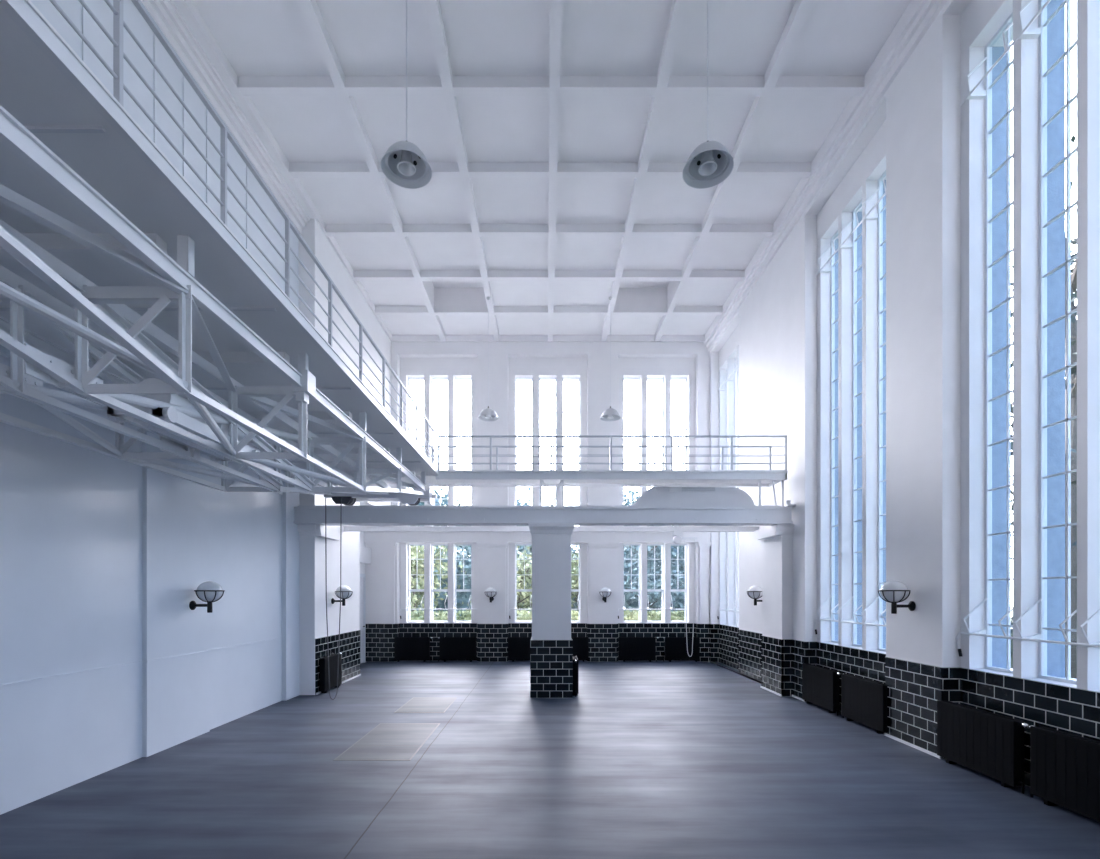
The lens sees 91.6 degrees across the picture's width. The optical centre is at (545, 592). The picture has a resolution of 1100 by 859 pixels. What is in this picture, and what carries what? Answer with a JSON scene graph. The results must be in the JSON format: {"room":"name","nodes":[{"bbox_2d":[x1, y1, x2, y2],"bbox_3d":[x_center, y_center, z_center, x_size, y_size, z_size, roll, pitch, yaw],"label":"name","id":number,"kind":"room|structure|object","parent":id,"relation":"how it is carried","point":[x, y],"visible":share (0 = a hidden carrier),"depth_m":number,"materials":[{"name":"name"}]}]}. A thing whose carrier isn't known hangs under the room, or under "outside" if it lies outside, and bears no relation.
{"room":"empty industrial hall","nodes":[
{"label":"empty industrial hall","id":0,"kind":"room"},
{"bbox_2d":[0,0,298,814],"bbox_3d":[-5.215,-2.950,3.790,0.770,9.900,13.380,0,0,0],"label":"wall","id":1,"kind":"structure","parent":0,"point":[106,662],"depth_m":6.37,"materials":[{"name":"white paint"}]},
{"bbox_2d":[189,581,224,612],"bbox_3d":[-4.655,0.055,7.360,0.420,0.430,0.361,0,0,0],"label":"wall lamp","id":2,"kind":"object","parent":1,"relation":"attached to","point":[209,592],"visible":1,"depth_m":7.29,"materials":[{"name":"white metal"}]},
{"bbox_2d":[194,590,224,601],"bbox_3d":[-4.625,0.045,7.360,0.361,0.168,0.361,0,0,0],"label":"basket","id":3,"kind":"object","parent":2,"relation":"on","point":[204,595],"depth_m":7.26,"materials":[{"name":"black metal"}]},
{"bbox_2d":[207,601,212,612],"bbox_3d":[-4.625,0.193,7.360,0.090,0.155,0.090,0,0,0],"label":"socket","id":4,"kind":"object","parent":2,"relation":"attached to","point":[209,603],"depth_m":7.33,"materials":[{"name":"black metal"}]},
{"bbox_2d":[0,0,438,483],"bbox_3d":[-3.445,-2.526,4.300,2.810,0.993,11.800,0,0,0],"label":"walkway","id":5,"kind":"object","parent":1,"relation":"attached to","point":[45,85],"visible":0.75,"depth_m":3.37,"materials":[{"name":"white paint"}]},
{"bbox_2d":[0,105,436,504],"bbox_3d":[-3.155,-1.672,5.245,2.090,0.815,10.790,0,0,0],"label":"truss","id":6,"kind":"object","parent":5,"relation":"hanging from","point":[100,323],"visible":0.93,"depth_m":3.74,"materials":[{"name":"white metal"}]},
{"bbox_2d":[107,378,259,461],"bbox_3d":[-3.165,-1.560,4.830,0.470,0.439,1.460,0,0,0],"label":"trolley","id":7,"kind":"object","parent":6,"relation":"on","point":[199,427],"visible":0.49,"depth_m":4.46,"materials":[{"name":"white metal"}]},
{"bbox_2d":[141,0,309,234],"bbox_3d":[-4.739,-7.260,6.510,0.222,0.480,18.220,0,0,0],"label":"crown molding","id":8,"kind":"structure","parent":1,"relation":"attached to","point":[166,15],"depth_m":7.79,"materials":[{"name":"white paint"}]},
{"bbox_2d":[325,498,341,699],"bbox_3d":[-3.985,0.109,10.015,0.306,3.778,0.048,0,0,0],"label":"chain","id":9,"kind":"object","parent":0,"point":[325,498],"visible":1,"depth_m":10.02,"materials":[{"name":"metal"}]},
{"bbox_2d":[298,219,390,694],"bbox_3d":[-5.150,-2.950,13.010,1.500,9.900,5.220,0,0,0],"label":"wall","id":10,"kind":"structure","parent":0,"point":[312,558],"depth_m":11.25,"materials":[{"name":"white paint"}]},
{"bbox_2d":[316,674,360,694],"bbox_3d":[-4.508,1.982,11.750,0.015,0.035,2.500,0,0,0],"label":"baseboard","id":11,"kind":"structure","parent":10,"relation":"attached to","point":[317,693],"depth_m":12.17,"materials":[{"name":"grey paint"}]},
{"bbox_2d":[331,585,352,605],"bbox_3d":[-4.320,0.055,11.350,0.420,0.430,0.361,0,0,0],"label":"wall lamp","id":12,"kind":"object","parent":10,"relation":"attached to","point":[346,591],"visible":0.95,"depth_m":11.27,"materials":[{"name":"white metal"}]},
{"bbox_2d":[335,591,352,598],"bbox_3d":[-4.290,0.045,11.350,0.361,0.168,0.361,0,0,0],"label":"basket","id":13,"kind":"object","parent":12,"relation":"on","point":[344,594],"depth_m":11.24,"materials":[{"name":"black metal"}]},
{"bbox_2d":[360,546,371,663],"bbox_3d":[-5.185,0.350,14.855,0.190,3.300,1.510,0,0,0],"label":"door","id":14,"kind":"structure","parent":10,"relation":"in","point":[365,552],"depth_m":15.25,"materials":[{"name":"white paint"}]},
{"bbox_2d":[364,342,710,661],"bbox_3d":[-0.075,-2.950,15.890,11.050,9.900,0.820,0,0,0],"label":"wall","id":15,"kind":"structure","parent":0,"point":[493,553],"depth_m":15.62,"materials":[{"name":"white paint"}]},
{"bbox_2d":[408,544,423,621],"bbox_3d":[-3.870,-0.297,16.045,0.530,2.325,0.090,0,0,0],"label":"window","id":16,"kind":"structure","parent":15,"relation":"in","point":[409,545],"depth_m":16.02,"materials":[{"name":"white paint"}]},
{"bbox_2d":[408,378,423,504],"bbox_3d":[-3.870,-4.115,16.050,0.530,4.670,0.060,0,0,0],"label":"window","id":17,"kind":"structure","parent":15,"relation":"in","point":[409,379],"depth_m":16.04,"materials":[{"name":"white paint"}]},
{"bbox_2d":[400,595,476,618],"bbox_3d":[-3.179,0.408,15.884,2.267,0.710,0.266,0,0,0],"label":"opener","id":18,"kind":"object","parent":15,"relation":"attached to","point":[431,608],"visible":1,"depth_m":15.80,"materials":[{"name":"white paint"}]},
{"bbox_2d":[431,378,447,504],"bbox_3d":[-3.170,-4.115,16.050,0.530,4.670,0.060,0,0,0],"label":"window","id":19,"kind":"structure","parent":15,"relation":"in","point":[432,379],"depth_m":16.04,"materials":[{"name":"white wood"}]},
{"bbox_2d":[431,544,447,621],"bbox_3d":[-3.170,-0.297,16.045,0.530,2.325,0.090,0,0,0],"label":"window","id":20,"kind":"structure","parent":15,"relation":"in","point":[432,545],"depth_m":16.02,"materials":[{"name":"white wood"}]},
{"bbox_2d":[455,378,471,504],"bbox_3d":[-2.470,-4.115,16.050,0.530,4.670,0.060,0,0,0],"label":"window","id":21,"kind":"structure","parent":15,"relation":"in","point":[463,379],"depth_m":16.02,"materials":[{"name":"white wood"}]},
{"bbox_2d":[455,544,471,621],"bbox_3d":[-2.470,-0.297,16.045,0.530,2.325,0.090,0,0,0],"label":"window","id":22,"kind":"structure","parent":15,"relation":"in","point":[463,545],"depth_m":16.02,"materials":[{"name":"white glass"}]},
{"bbox_2d":[485,587,496,601],"bbox_3d":[-1.580,0.055,15.350,0.361,0.430,0.420,0,0,0],"label":"wall lamp","id":23,"kind":"object","parent":15,"relation":"attached to","point":[490,592],"visible":1,"depth_m":15.22,"materials":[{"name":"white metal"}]},
{"bbox_2d":[515,544,531,621],"bbox_3d":[-0.650,-0.297,16.045,0.530,2.325,0.090,0,0,0],"label":"window","id":24,"kind":"structure","parent":15,"relation":"in","point":[516,545],"depth_m":16.02,"materials":[{"name":"white wood"}]},
{"bbox_2d":[515,378,532,504],"bbox_3d":[-0.650,-4.115,16.050,0.530,4.670,0.060,0,0,0],"label":"window","id":25,"kind":"structure","parent":15,"relation":"in","point":[516,379],"depth_m":16.02,"materials":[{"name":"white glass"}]},
{"bbox_2d":[509,595,585,618],"bbox_3d":[0.042,0.408,15.884,2.267,0.710,0.266,0,0,0],"label":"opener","id":26,"kind":"object","parent":15,"relation":"attached to","point":[531,595],"visible":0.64,"depth_m":15.80,"materials":[{"name":"white paint"}]},
{"bbox_2d":[539,378,556,504],"bbox_3d":[0.050,-4.115,16.050,0.530,4.670,0.060,0,0,0],"label":"window","id":27,"kind":"structure","parent":15,"relation":"in","point":[547,379],"depth_m":16.02,"materials":[{"name":"white wood"}]},
{"bbox_2d":[562,378,579,504],"bbox_3d":[0.750,-4.115,16.050,0.530,4.670,0.060,0,0,0],"label":"window","id":28,"kind":"structure","parent":15,"relation":"in","point":[562,378],"depth_m":16.02,"materials":[{"name":"white wood"}]},
{"bbox_2d":[571,544,579,621],"bbox_3d":[0.750,-0.297,16.045,0.530,2.325,0.090,0,0,0],"label":"window","id":29,"kind":"structure","parent":15,"relation":"in","point":[572,590],"depth_m":16.02,"materials":[{"name":"white wood"}]},
{"bbox_2d":[599,587,610,601],"bbox_3d":[1.700,0.055,15.350,0.361,0.430,0.420,0,0,0],"label":"wall lamp","id":30,"kind":"object","parent":15,"relation":"attached to","point":[605,592],"visible":1,"depth_m":15.22,"materials":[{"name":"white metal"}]},
{"bbox_2d":[624,378,639,504],"bbox_3d":[2.560,-4.115,16.050,0.530,4.670,0.060,0,0,0],"label":"window","id":31,"kind":"structure","parent":15,"relation":"in","point":[631,379],"depth_m":16.04,"materials":[{"name":"white wood"}]},
{"bbox_2d":[624,544,639,621],"bbox_3d":[2.560,-0.297,16.045,0.530,2.325,0.090,0,0,0],"label":"window","id":32,"kind":"structure","parent":15,"relation":"in","point":[631,545],"depth_m":16.02,"materials":[{"name":"white wood"}]},
{"bbox_2d":[647,378,663,469],"bbox_3d":[3.260,-4.115,16.050,0.530,4.670,0.060,0,0,0],"label":"window","id":33,"kind":"structure","parent":15,"relation":"in","point":[654,379],"depth_m":16.03,"materials":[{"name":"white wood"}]},
{"bbox_2d":[647,544,663,621],"bbox_3d":[3.260,-0.297,16.045,0.530,2.325,0.090,0,0,0],"label":"window","id":34,"kind":"structure","parent":15,"relation":"in","point":[654,545],"depth_m":16.02,"materials":[{"name":"white wood"}]},
{"bbox_2d":[618,595,693,618],"bbox_3d":[3.252,0.408,15.884,2.267,0.710,0.266,0,0,0],"label":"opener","id":35,"kind":"object","parent":15,"relation":"attached to","point":[624,595],"visible":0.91,"depth_m":15.80,"materials":[{"name":"white paint"}]},
{"bbox_2d":[671,378,686,469],"bbox_3d":[3.960,-4.115,16.050,0.530,4.670,0.060,0,0,0],"label":"window","id":36,"kind":"structure","parent":15,"relation":"in","point":[685,379],"depth_m":16.04,"materials":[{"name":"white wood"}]},
{"bbox_2d":[671,544,686,621],"bbox_3d":[3.960,-0.297,16.045,0.530,2.325,0.090,0,0,0],"label":"window","id":37,"kind":"structure","parent":15,"relation":"in","point":[685,559],"depth_m":16.02,"materials":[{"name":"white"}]},
{"bbox_2d":[172,0,910,341],"bbox_3d":[-0.225,-7.705,6.580,11.350,0.750,19.439,0,0,0],"label":"ceiling","id":38,"kind":"structure","parent":0,"point":[557,138],"depth_m":8.69,"materials":[{"name":"white paint"}]},
{"bbox_2d":[381,0,431,188],"bbox_3d":[-1.430,-5.835,5.490,0.510,2.990,0.510,0,0,0],"label":"pendant lamp","id":39,"kind":"object","parent":38,"relation":"hanging from","point":[404,164],"visible":1,"depth_m":5.54,"materials":[{"name":"metal"}]},
{"bbox_2d":[478,297,498,420],"bbox_3d":[-1.430,-5.835,13.280,0.510,2.990,0.510,0,0,0],"label":"pendant lamp","id":40,"kind":"object","parent":38,"relation":"hanging from","point":[488,414],"visible":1,"depth_m":13.28,"materials":[{"name":"metal"}]},
{"bbox_2d":[600,297,620,420],"bbox_3d":[1.600,-5.835,13.280,0.510,2.990,0.510,0,0,0],"label":"pendant lamp","id":41,"kind":"object","parent":38,"relation":"hanging from","point":[610,414],"visible":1,"depth_m":13.28,"materials":[{"name":"metal"}]},
{"bbox_2d":[682,0,733,188],"bbox_3d":[1.660,-5.835,5.490,0.510,2.990,0.510,0,0,0],"label":"pendant lamp","id":42,"kind":"object","parent":38,"relation":"hanging from","point":[710,163],"visible":1,"depth_m":5.54,"materials":[{"name":"metal"}]},
{"bbox_2d":[0,661,1099,858],"bbox_3d":[-0.225,2.100,6.700,11.350,0.200,19.200,0,0,0],"label":"floor","id":43,"kind":"structure","parent":0,"point":[653,759],"depth_m":5.50,"materials":[{"name":"concrete"}]},
{"bbox_2d":[319,653,341,692],"bbox_3d":[-4.432,1.645,11.072,0.116,0.711,0.983,0,0,0],"label":"radiator","id":44,"kind":"object","parent":43,"relation":"on","point":[333,659],"visible":0.91,"depth_m":10.86,"materials":[{"name":"black metal"}]},
{"bbox_2d":[333,723,439,760],"bbox_3d":[-2.080,1.998,7.290,0.924,0.005,1.820,0,0,0],"label":"floor hatch","id":45,"kind":"object","parent":43,"relation":"on","point":[386,741],"visible":1,"depth_m":7.09,"materials":[{"name":"metal"}]},
{"bbox_2d":[394,637,432,661],"bbox_3d":[-3.878,1.645,15.622,1.163,0.711,0.116,0,0,0],"label":"radiator","id":46,"kind":"object","parent":43,"relation":"on","point":[405,648],"visible":1,"depth_m":15.57,"materials":[{"name":"black metal"}]},
{"bbox_2d":[394,697,456,712],"bbox_3d":[-2.120,1.998,9.575,0.844,0.005,1.310,0,0,0],"label":"floor hatch","id":47,"kind":"object","parent":43,"relation":"on","point":[416,704],"visible":1,"depth_m":9.49,"materials":[{"name":"metal"}]},
{"bbox_2d":[438,637,475,661],"bbox_3d":[-2.595,1.645,15.622,1.110,0.711,0.116,0,0,0],"label":"radiator","id":48,"kind":"object","parent":43,"relation":"on","point":[450,648],"visible":1,"depth_m":15.57,"materials":[{"name":"black metal"}]},
{"bbox_2d":[508,637,530,661],"bbox_3d":[-0.528,1.645,15.622,1.163,0.711,0.116,0,0,0],"label":"radiator","id":49,"kind":"object","parent":43,"relation":"on","point":[518,647],"visible":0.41,"depth_m":15.57,"materials":[{"name":"black metal"}]},
{"bbox_2d":[529,523,573,697],"bbox_3d":[0.105,0.338,10.570,0.870,3.325,0.850,0,0,0],"label":"column","id":50,"kind":"structure","parent":43,"relation":"on","point":[551,642],"depth_m":10.21,"materials":[{"name":"white paint"}]},
{"bbox_2d":[293,500,795,525],"bbox_3d":[-0.025,-1.558,10.420,9.610,0.445,0.380,0,0,0],"label":"beam","id":51,"kind":"structure","parent":50,"relation":"on","point":[352,515],"depth_m":10.28,"materials":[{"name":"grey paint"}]},
{"bbox_2d":[333,435,787,506],"bbox_3d":[0.035,-2.329,10.570,9.130,1.349,0.800,0,0,0],"label":"walkway","id":52,"kind":"object","parent":51,"relation":"on","point":[446,478],"visible":0.89,"depth_m":10.22,"materials":[{"name":"white paint"}]},
{"bbox_2d":[632,487,754,504],"bbox_3d":[2.885,-1.885,10.735,2.530,0.450,0.310,0,0,0],"label":"hood","id":53,"kind":"object","parent":51,"relation":"attached to","point":[654,495],"visible":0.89,"depth_m":10.61,"materials":[{"name":"grey paint"}]},
{"bbox_2d":[573,656,578,696],"bbox_3d":[0.573,1.645,10.635,0.116,0.711,0.670,0,0,0],"label":"radiator","id":54,"kind":"object","parent":43,"relation":"on","point":[575,659],"visible":0.9,"depth_m":10.35,"materials":[{"name":"black metal"}]},
{"bbox_2d":[571,637,588,661],"bbox_3d":[0.685,1.645,15.622,1.110,0.711,0.116,0,0,0],"label":"radiator","id":55,"kind":"object","parent":43,"relation":"on","point":[580,644],"visible":0.34,"depth_m":15.57,"materials":[{"name":"black metal"}]},
{"bbox_2d":[619,637,658,661],"bbox_3d":[2.712,1.645,15.622,1.163,0.711,0.116,0,0,0],"label":"radiator","id":56,"kind":"object","parent":43,"relation":"on","point":[630,648],"visible":1,"depth_m":15.57,"materials":[{"name":"black metal"}]},
{"bbox_2d":[663,637,699,661],"bbox_3d":[3.975,1.645,15.622,1.110,0.711,0.116,0,0,0],"label":"radiator","id":57,"kind":"object","parent":43,"relation":"on","point":[675,648],"visible":0.95,"depth_m":15.57,"materials":[{"name":"black metal"}]},
{"bbox_2d":[802,663,840,715],"bbox_3d":[4.762,1.645,9.248,0.116,0.711,1.163,0,0,0],"label":"radiator","id":58,"kind":"object","parent":43,"relation":"on","point":[820,685],"visible":1,"depth_m":9.14,"materials":[{"name":"black metal"}]},
{"bbox_2d":[804,663,836,671],"bbox_3d":[4.760,1.297,9.300,0.072,0.016,1.050,0,0,0],"label":"grille","id":59,"kind":"object","parent":58,"relation":"attached to","point":[821,669],"depth_m":9.30,"materials":[{"name":"black metal"}]},
{"bbox_2d":[841,674,886,733],"bbox_3d":[4.762,1.645,8.025,0.116,0.711,1.110,0,0,0],"label":"radiator","id":60,"kind":"object","parent":43,"relation":"on","point":[863,701],"visible":1,"depth_m":7.90,"materials":[{"name":"black metal"}]},
{"bbox_2d":[844,674,886,685],"bbox_3d":[4.760,1.297,8.000,0.072,0.016,1.050,0,0,0],"label":"grille","id":61,"kind":"object","parent":60,"relation":"attached to","point":[846,676],"depth_m":7.98,"materials":[{"name":"black metal"}]},
{"bbox_2d":[937,700,1029,793],"bbox_3d":[4.762,1.645,5.859,0.116,0.711,1.163,0,0,0],"label":"radiator","id":62,"kind":"object","parent":43,"relation":"on","point":[987,743],"visible":1,"depth_m":5.75,"materials":[{"name":"black metal"}]},
{"bbox_2d":[940,700,1021,721],"bbox_3d":[4.760,1.297,5.910,0.072,0.016,1.050,0,0,0],"label":"grille","id":63,"kind":"object","parent":62,"relation":"attached to","point":[1000,718],"depth_m":5.86,"materials":[{"name":"black metal"}]},
{"bbox_2d":[1030,725,1099,821],"bbox_3d":[4.762,1.645,4.695,0.116,0.711,1.110,0,0,0],"label":"radiator","id":64,"kind":"object","parent":43,"relation":"on","point":[1064,767],"visible":1,"depth_m":4.85,"materials":[{"name":"black metal"}]},
{"bbox_2d":[1034,726,1099,743],"bbox_3d":[4.760,1.297,4.670,0.072,0.016,1.050,0,0,0],"label":"grille","id":65,"kind":"object","parent":64,"relation":"attached to","point":[1040,729],"depth_m":4.87,"materials":[{"name":"black metal"}]},
{"bbox_2d":[709,0,1099,786],"bbox_3d":[4.970,-2.950,6.700,1.040,9.900,19.200,0,0,0],"label":"wall","id":66,"kind":"structure","parent":0,"point":[929,146],"depth_m":6.72,"materials":[{"name":"white paint"}]},
{"bbox_2d":[343,526,759,531],"bbox_3d":[0.125,-1.438,12.000,9.310,0.115,0.100,0,0,0],"label":"beam","id":67,"kind":"structure","parent":66,"relation":"attached to","point":[346,528],"depth_m":11.99,"materials":[{"name":"white metal"}]},
{"bbox_2d":[672,527,696,543],"bbox_3d":[3.115,-1.277,12.000,0.530,0.374,0.150,0,0,0],"label":"chain hoist","id":68,"kind":"object","parent":67,"relation":"hanging from","point":[678,531],"visible":1,"depth_m":11.94,"materials":[{"name":"grey paint"}]},
{"bbox_2d":[684,539,694,656],"bbox_3d":[3.215,0.103,11.945,0.242,2.647,0.044,0,0,0],"label":"chain","id":69,"kind":"object","parent":68,"relation":"hanging from","point":[684,539],"visible":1,"depth_m":11.96,"materials":[{"name":"grey paint"}]},
{"bbox_2d":[726,368,726,623],"bbox_3d":[5.210,-2.777,15.095,0.060,7.345,0.590,0,0,0],"label":"window","id":70,"kind":"structure","parent":66,"relation":"in","point":[726,368],"depth_m":15.35,"materials":[{"name":"clear glass"}]},
{"bbox_2d":[717,595,738,618],"bbox_3d":[5.044,0.408,14.378,0.266,0.710,2.157,0,0,0],"label":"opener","id":71,"kind":"object","parent":66,"relation":"attached to","point":[723,609],"visible":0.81,"depth_m":14.67,"materials":[{"name":"white paint"}]},
{"bbox_2d":[718,357,738,390],"bbox_3d":[5.039,-6.053,14.370,0.256,0.447,2.140,0,0,0],"label":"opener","id":72,"kind":"object","parent":66,"relation":"attached to","point":[728,379],"visible":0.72,"depth_m":14.65,"materials":[{"name":"white paint"}]},
{"bbox_2d":[735,357,735,625],"bbox_3d":[5.210,-2.777,14.405,0.060,7.345,0.590,0,0,0],"label":"window","id":73,"kind":"structure","parent":66,"relation":"in","point":[735,357],"depth_m":14.67,"materials":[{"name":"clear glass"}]},
{"bbox_2d":[747,586,761,604],"bbox_3d":[4.570,0.055,11.600,0.420,0.430,0.361,0,0,0],"label":"wall lamp","id":74,"kind":"object","parent":66,"relation":"attached to","point":[754,592],"visible":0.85,"depth_m":11.51,"materials":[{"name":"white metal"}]},
{"bbox_2d":[747,591,761,598],"bbox_3d":[4.540,0.045,11.600,0.361,0.168,0.361,0,0,0],"label":"basket","id":75,"kind":"object","parent":74,"relation":"on","point":[752,594],"depth_m":11.50,"materials":[{"name":"black metal"}]},
{"bbox_2d":[710,661,940,758],"bbox_3d":[4.654,1.982,6.470,0.228,0.035,18.140,0,0,0],"label":"baseboard","id":76,"kind":"structure","parent":66,"relation":"attached to","point":[776,693],"depth_m":7.42,"materials":[{"name":"grey paint"}]},
{"bbox_2d":[704,0,947,351],"bbox_3d":[4.700,-7.275,6.510,0.160,0.450,18.220,0,0,0],"label":"crown molding","id":77,"kind":"structure","parent":66,"relation":"attached to","point":[919,15],"depth_m":8.48,"materials":[{"name":"white paint"}]},
{"bbox_2d":[831,230,837,642],"bbox_3d":[5.210,-2.777,9.445,0.060,7.345,0.590,0,0,0],"label":"window","id":78,"kind":"structure","parent":66,"relation":"in","point":[833,263],"depth_m":9.71,"materials":[{"name":"white metal"}]},
{"bbox_2d":[814,596,885,633],"bbox_3d":[5.044,0.408,8.713,0.266,0.710,2.287,0,0,0],"label":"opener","id":79,"kind":"object","parent":66,"relation":"attached to","point":[875,623],"visible":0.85,"depth_m":9.00,"materials":[{"name":"white paint"}]},
{"bbox_2d":[816,176,885,275],"bbox_3d":[5.039,-6.053,8.705,0.256,0.447,2.270,0,0,0],"label":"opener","id":80,"kind":"object","parent":66,"relation":"attached to","point":[875,216],"visible":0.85,"depth_m":8.80,"materials":[{"name":"white paint"}]},
{"bbox_2d":[852,200,861,647],"bbox_3d":[5.210,-2.777,8.755,0.060,7.345,0.590,0,0,0],"label":"window","id":81,"kind":"structure","parent":66,"relation":"in","point":[855,238],"depth_m":9.02,"materials":[{"name":"white metal"}]},
{"bbox_2d":[877,170,885,651],"bbox_3d":[5.210,-2.777,8.065,0.060,7.345,0.590,0,0,0],"label":"window","id":82,"kind":"structure","parent":66,"relation":"in","point":[880,208],"depth_m":8.33,"materials":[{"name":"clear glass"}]},
{"bbox_2d":[878,581,915,613],"bbox_3d":[4.570,0.055,6.980,0.420,0.430,0.361,0,0,0],"label":"wall lamp","id":83,"kind":"object","parent":66,"relation":"attached to","point":[893,592],"visible":1,"depth_m":6.91,"materials":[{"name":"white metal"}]},
{"bbox_2d":[891,602,896,613],"bbox_3d":[4.540,0.193,6.980,0.090,0.155,0.090,0,0,0],"label":"socket","id":84,"kind":"object","parent":83,"relation":"attached to","point":[893,604],"depth_m":6.95,"materials":[{"name":"black metal"}]},
{"bbox_2d":[878,590,910,602],"bbox_3d":[4.540,0.045,6.980,0.361,0.168,0.361,0,0,0],"label":"basket","id":85,"kind":"object","parent":83,"relation":"on","point":[891,596],"depth_m":6.88,"materials":[{"name":"black metal"}]},
{"bbox_2d":[984,12,1012,673],"bbox_3d":[5.210,-2.777,6.025,0.060,7.345,0.590,0,0,0],"label":"window","id":86,"kind":"structure","parent":66,"relation":"in","point":[988,84],"depth_m":6.29,"materials":[{"name":"white paint"}]},
{"bbox_2d":[959,0,1050,105],"bbox_3d":[5.039,-6.053,5.285,0.256,0.447,2.270,0,0,0],"label":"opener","id":87,"kind":"object","parent":66,"relation":"attached to","point":[1032,34],"visible":0.94,"depth_m":5.76,"materials":[{"name":"white paint"}]},
{"bbox_2d":[957,598,1099,656],"bbox_3d":[5.044,0.408,5.293,0.266,0.710,2.287,0,0,0],"label":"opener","id":88,"kind":"object","parent":66,"relation":"attached to","point":[1036,637],"visible":0.94,"depth_m":5.58,"materials":[{"name":"white paint"}]},
{"bbox_2d":[1038,0,1076,684],"bbox_3d":[5.210,-2.777,5.335,0.060,7.345,0.590,0,0,0],"label":"window","id":89,"kind":"structure","parent":66,"relation":"in","point":[1043,22],"depth_m":5.59,"materials":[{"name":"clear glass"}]},
{"label":"outside","id":90,"kind":"structure","parent":0,"visible":0},
{"bbox_3d":[10.000,2.450,25.000,140.000,0.300,130.000,0,0,0],"label":"ground","id":91,"kind":"structure","parent":90,"visible":0},
{"bbox_2d":[410,546,466,611],"bbox_3d":[-5.782,-0.464,22.634,4.534,5.539,4.742,0,0,0],"label":"tree","id":92,"kind":"object","parent":91,"relation":"on","point":[416,566],"visible":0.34,"depth_m":22.54,"materials":[{"name":"green plant"}]},
{"bbox_2d":[410,487,470,573],"bbox_3d":[-7.548,-2.355,30.548,8.300,9.316,9.147,0,0,0],"label":"tree","id":93,"kind":"object","parent":91,"relation":"on","point":[444,501],"visible":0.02,"depth_m":29.91,"materials":[{"name":"green plant"}]},
{"bbox_2d":[433,546,531,599],"bbox_3d":[-2.732,-0.846,25.157,5.760,6.294,5.477,0,0,-21],"label":"tree","id":94,"kind":"object","parent":91,"relation":"on","point":[467,566],"visible":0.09,"depth_m":24.15,"materials":[{"name":"green plant"}]},
{"bbox_2d":[437,487,531,573],"bbox_3d":[-3.267,-2.009,32.606,8.286,8.630,7.596,0,0,-4],"label":"tree","id":95,"kind":"object","parent":91,"relation":"on","point":[529,488],"visible":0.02,"depth_m":32.28,"materials":[{"name":"green plant"}]},
{"bbox_2d":[462,546,571,615],"bbox_3d":[-1.221,-0.154,22.930,4.603,4.923,4.253,0,0,0],"label":"tree","id":96,"kind":"object","parent":91,"relation":"on","point":[520,563],"visible":0.24,"depth_m":22.65,"materials":[{"name":"green plant"}]},
{"bbox_2d":[410,610,684,620],"bbox_3d":[0.233,1.509,20.586,17.968,1.830,1.458,0,0,0],"label":"hedge","id":97,"kind":"object","parent":91,"relation":"on","point":[524,615],"visible":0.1,"depth_m":20.15,"materials":[{"name":"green plant"}]},
{"bbox_2d":[410,573,684,615],"bbox_3d":[0.985,0.686,28.733,30.665,3.698,1.991,0,0,0],"label":"hedge","id":98,"kind":"object","parent":91,"relation":"on","point":[459,599],"visible":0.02,"depth_m":28.15,"materials":[{"name":"green plant"}]},
{"bbox_2d":[523,546,578,569],"bbox_3d":[0.429,-0.956,33.116,7.922,6.519,7.739,0,0,0],"label":"tree","id":99,"kind":"object","parent":91,"relation":"on","point":[573,550],"visible":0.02,"depth_m":33.04,"materials":[{"name":"green plant"}]},
{"bbox_2d":[571,547,625,611],"bbox_3d":[1.801,-0.394,25.861,4.902,5.401,4.907,0,0,0],"label":"tree","id":100,"kind":"object","parent":91,"relation":"on","point":[575,578],"visible":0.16,"depth_m":25.34,"materials":[{"name":"green plant"}]},
{"bbox_2d":[573,546,684,615],"bbox_3d":[4.644,-1.125,23.399,6.406,6.863,5.686,0,0,-34],"label":"tree","id":101,"kind":"object","parent":91,"relation":"on","point":[655,598],"visible":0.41,"depth_m":23.35,"materials":[{"name":"green plant"}]},
{"bbox_2d":[624,487,683,573],"bbox_3d":[5.819,-2.245,32.594,7.632,9.098,9.869,0,0,0],"label":"tree","id":102,"kind":"object","parent":91,"relation":"on","point":[629,490],"visible":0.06,"depth_m":29.79,"materials":[{"name":"green plant"}]},
{"bbox_2d":[624,500,684,610],"bbox_3d":[7.497,-1.559,24.935,6.239,7.728,6.484,0,0,-44],"label":"tree","id":103,"kind":"object","parent":91,"relation":"on","point":[681,548],"visible":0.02,"depth_m":25.41,"materials":[{"name":"green plant"}]},
{"bbox_2d":[1011,617,1012,667],"bbox_3d":[12.219,1.489,14.472,1.961,1.825,15.191,0,0,0],"label":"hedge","id":104,"kind":"object","parent":91,"relation":"on","point":[1011,617],"visible":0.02,"depth_m":13.36,"materials":[{"name":"green plant"}]},
{"bbox_2d":[1011,135,1076,678],"bbox_3d":[10.677,-3.323,11.261,7.677,11.255,6.923,0,0,0],"label":"tree","id":105,"kind":"object","parent":91,"relation":"on","point":[1073,241],"visible":0.08,"depth_m":11.07,"materials":[{"name":"green plant"}]},
{"bbox_2d":[1011,208,1076,483],"bbox_3d":[13.129,-3.706,13.412,7.308,12.019,6.118,0,0,-27],"label":"tree","id":106,"kind":"object","parent":91,"relation":"on","point":[1073,261],"visible":0.02,"depth_m":13.65,"materials":[{"name":"green plant"}]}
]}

